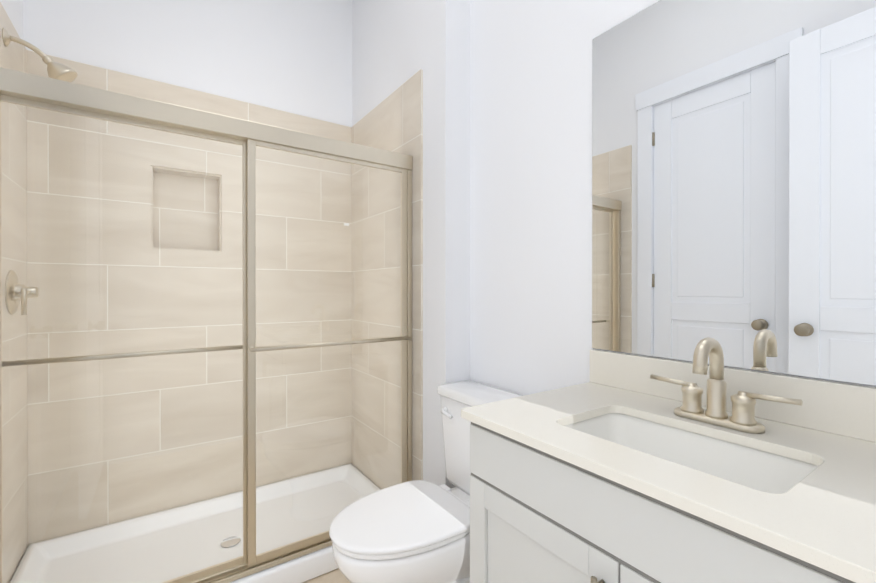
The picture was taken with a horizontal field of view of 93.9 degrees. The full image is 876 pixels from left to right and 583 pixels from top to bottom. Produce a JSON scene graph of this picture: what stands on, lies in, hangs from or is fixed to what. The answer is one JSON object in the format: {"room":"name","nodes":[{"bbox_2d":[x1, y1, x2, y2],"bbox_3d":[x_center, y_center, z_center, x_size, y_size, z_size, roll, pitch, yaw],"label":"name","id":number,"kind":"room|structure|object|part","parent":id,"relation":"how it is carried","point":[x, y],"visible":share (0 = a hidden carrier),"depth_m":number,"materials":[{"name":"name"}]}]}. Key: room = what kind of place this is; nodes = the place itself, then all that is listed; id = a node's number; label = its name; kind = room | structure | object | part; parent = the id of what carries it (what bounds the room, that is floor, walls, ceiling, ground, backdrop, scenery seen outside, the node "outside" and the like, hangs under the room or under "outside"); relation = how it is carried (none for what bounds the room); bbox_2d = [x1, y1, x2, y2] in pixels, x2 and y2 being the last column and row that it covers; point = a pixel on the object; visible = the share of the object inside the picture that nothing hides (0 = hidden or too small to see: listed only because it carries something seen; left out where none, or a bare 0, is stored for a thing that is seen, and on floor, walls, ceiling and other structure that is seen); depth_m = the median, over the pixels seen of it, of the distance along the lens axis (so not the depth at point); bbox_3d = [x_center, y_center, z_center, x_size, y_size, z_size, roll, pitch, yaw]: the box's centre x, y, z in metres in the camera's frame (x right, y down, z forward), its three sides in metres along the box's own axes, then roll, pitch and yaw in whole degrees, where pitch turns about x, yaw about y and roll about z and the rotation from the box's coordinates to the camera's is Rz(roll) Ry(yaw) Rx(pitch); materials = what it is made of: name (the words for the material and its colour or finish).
{"room":"bathroom","nodes":[
{"label":"bathroom","id":0,"kind":"room"},
{"bbox_2d":[0,0,22,582],"bbox_3d":[-1.116,-0.475,0.675,0.120,3.350,2.837,0,0,-34],"label":"wall","id":1,"kind":"structure","parent":0,"point":[13,9],"depth_m":1.69,"materials":[{"name":"white paint"}]},
{"bbox_2d":[23,0,351,126],"bbox_3d":[-1.165,-0.479,2.313,1.893,3.350,0.160,0,0,-34],"label":"wall","id":2,"kind":"structure","parent":0,"point":[293,56],"depth_m":2.21,"materials":[{"name":"white paint"}]},
{"bbox_2d":[0,2,422,582],"bbox_3d":[-0.963,0.074,1.899,1.516,2.246,0.941,0,0,-34],"label":"shower wall tile","id":3,"kind":"structure","parent":2,"relation":"attached to","point":[392,122],"depth_m":2.08,"materials":[{"name":"beige tile"}]},
{"bbox_2d":[5,270,38,314],"bbox_3d":[-1.623,0.003,1.607,0.073,0.172,0.176,0,0,-34],"label":"shower valve","id":4,"kind":"object","parent":3,"relation":"attached to","point":[17,295],"depth_m":1.56,"materials":[{"name":"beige metal"}]},
{"bbox_2d":[2,28,76,81],"bbox_3d":[-1.525,-0.891,1.577,0.204,0.168,0.096,0,0,-34],"label":"shower head","id":5,"kind":"object","parent":3,"relation":"attached to","point":[59,71],"visible":0.94,"depth_m":1.57},
{"bbox_2d":[303,568,350,582],"bbox_3d":[-0.385,1.228,1.180,2.253,0.060,3.197,0,0,-34],"label":"floor","id":6,"kind":"structure","parent":0,"point":[336,576],"depth_m":1.71,"materials":[{"name":"tile"}]},
{"bbox_2d":[10,463,380,582],"bbox_3d":[-0.947,1.147,1.878,1.488,0.100,0.783,0,0,-34],"label":"shower pan","id":7,"kind":"object","parent":6,"relation":"on","point":[307,567],"depth_m":1.90,"materials":[{"name":"white plastic"}]},
{"bbox_2d":[0,67,412,582],"bbox_3d":[-0.753,0.219,1.594,1.490,1.753,0.060,0,0,-34],"label":"shower door","id":8,"kind":"structure","parent":7,"relation":"on","point":[33,90],"depth_m":1.58,"materials":[{"name":"clear glass"}]},
{"label":"panel glass","id":9,"kind":"part","parent":8,"relation":"part of","materials":[{"name":"clear glass"}]},
{"bbox_2d":[2,345,242,366],"bbox_3d":[-1.053,0.223,1.439,0.714,0.024,0.044,0,0,-34],"label":"towel rail","id":10,"kind":"object","parent":8,"relation":"attached to","point":[80,358],"visible":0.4,"depth_m":1.41,"materials":[{"name":"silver metal"}]},
{"bbox_3d":[-1.037,0.233,1.415,0.721,1.669,0.012,0,0,-34],"label":"panel frame","id":11,"kind":"part","parent":8,"relation":"part of","materials":[{"name":"beige metal"}]},
{"bbox_3d":[-0.446,0.232,1.789,0.711,1.669,0.012,0,0,-34],"label":"panel frame","id":12,"kind":"part","parent":8,"relation":"part of","materials":[{"name":"beige metal"}]},
{"label":"panel glass","id":13,"kind":"part","parent":8,"relation":"part of","materials":[{"name":"clear glass"}]},
{"bbox_2d":[249,335,410,351],"bbox_3d":[-0.430,0.222,1.765,0.704,0.024,0.044,0,0,-34],"label":"towel bar","id":14,"kind":"object","parent":8,"relation":"attached to","point":[282,347],"visible":1,"depth_m":1.71,"materials":[{"name":"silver metal"}]},
{"bbox_2d":[329,380,522,582],"bbox_3d":[-0.028,0.797,1.462,0.723,0.801,0.456,0,0,-34],"label":"toilet","id":15,"kind":"object","parent":6,"relation":"on","point":[415,531],"visible":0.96,"depth_m":1.34,"materials":[{"name":"white ceramic"}]},
{"bbox_3d":[-0.132,0.782,1.391,0.453,0.016,0.370,0,0,-34],"label":"seat","id":16,"kind":"part","parent":15,"relation":"part of","materials":[{"name":"white plastic"}]},
{"bbox_3d":[0.035,0.493,1.671,0.026,0.033,0.077,0,0,-34],"label":"handle","id":17,"kind":"part","parent":15,"relation":"part of","materials":[{"name":"white plastic"}]},
{"bbox_3d":[0.193,0.615,1.613,0.173,0.360,0.436,0,0,-34],"label":"tank","id":18,"kind":"part","parent":15,"relation":"part of","materials":[{"name":"white ceramic"}]},
{"bbox_3d":[0.191,0.415,1.611,0.192,0.038,0.456,0,0,-34],"label":"lid","id":19,"kind":"part","parent":15,"relation":"part of","materials":[{"name":"white ceramic"}]},
{"bbox_2d":[461,337,875,582],"bbox_3d":[0.511,0.650,0.835,0.560,1.098,0.834,0,0,-34],"label":"bathroom vanity","id":20,"kind":"object","parent":6,"relation":"on","point":[623,468],"visible":1,"depth_m":0.81,"materials":[{"name":"grey"}]},
{"bbox_3d":[0.200,0.767,0.867,0.019,0.614,0.400,0,0,-34],"label":"door","id":21,"kind":"part","parent":20,"relation":"part of","materials":[{"name":"grey paint"}]},
{"bbox_3d":[0.277,0.558,0.710,0.032,0.130,0.011,0,0,-34],"label":"door handle","id":22,"kind":"part","parent":20,"relation":"part of","materials":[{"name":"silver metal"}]},
{"bbox_3d":[0.429,0.768,0.533,0.019,0.614,0.400,0,0,-34],"label":"door","id":23,"kind":"part","parent":20,"relation":"part of","materials":[{"name":"grey paint"}]},
{"bbox_3d":[0.314,0.393,0.699,0.019,0.120,0.805,0,0,-34],"label":"drawer","id":24,"kind":"part","parent":20,"relation":"part of","materials":[{"name":"grey paint"}]},
{"bbox_2d":[565,413,817,493],"bbox_3d":[0.475,0.384,0.828,0.288,0.137,0.453,0,0,-34],"label":"sink","id":25,"kind":"object","parent":20,"relation":"in","point":[756,466],"depth_m":0.89,"materials":[{"name":"white ceramic"}]},
{"bbox_2d":[650,337,802,433],"bbox_3d":[0.601,0.197,0.904,0.124,0.193,0.296,0,0,-34],"label":"faucet","id":26,"kind":"object","parent":20,"relation":"on","point":[691,415],"depth_m":0.91,"materials":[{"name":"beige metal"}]},
{"bbox_2d":[352,0,875,487],"bbox_3d":[0.289,-0.478,1.638,0.257,3.350,2.837,0,0,-34],"label":"wall","id":27,"kind":"structure","parent":0,"point":[506,194],"depth_m":1.71,"materials":[{"name":"white paint"}]},
{"bbox_2d":[592,0,875,385],"bbox_3d":[0.757,-0.317,0.964,0.006,1.004,0.895,0,0,-34],"label":"mirror","id":28,"kind":"object","parent":27,"relation":"attached to","point":[734,178],"visible":1,"depth_m":0.99,"materials":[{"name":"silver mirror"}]}
]}

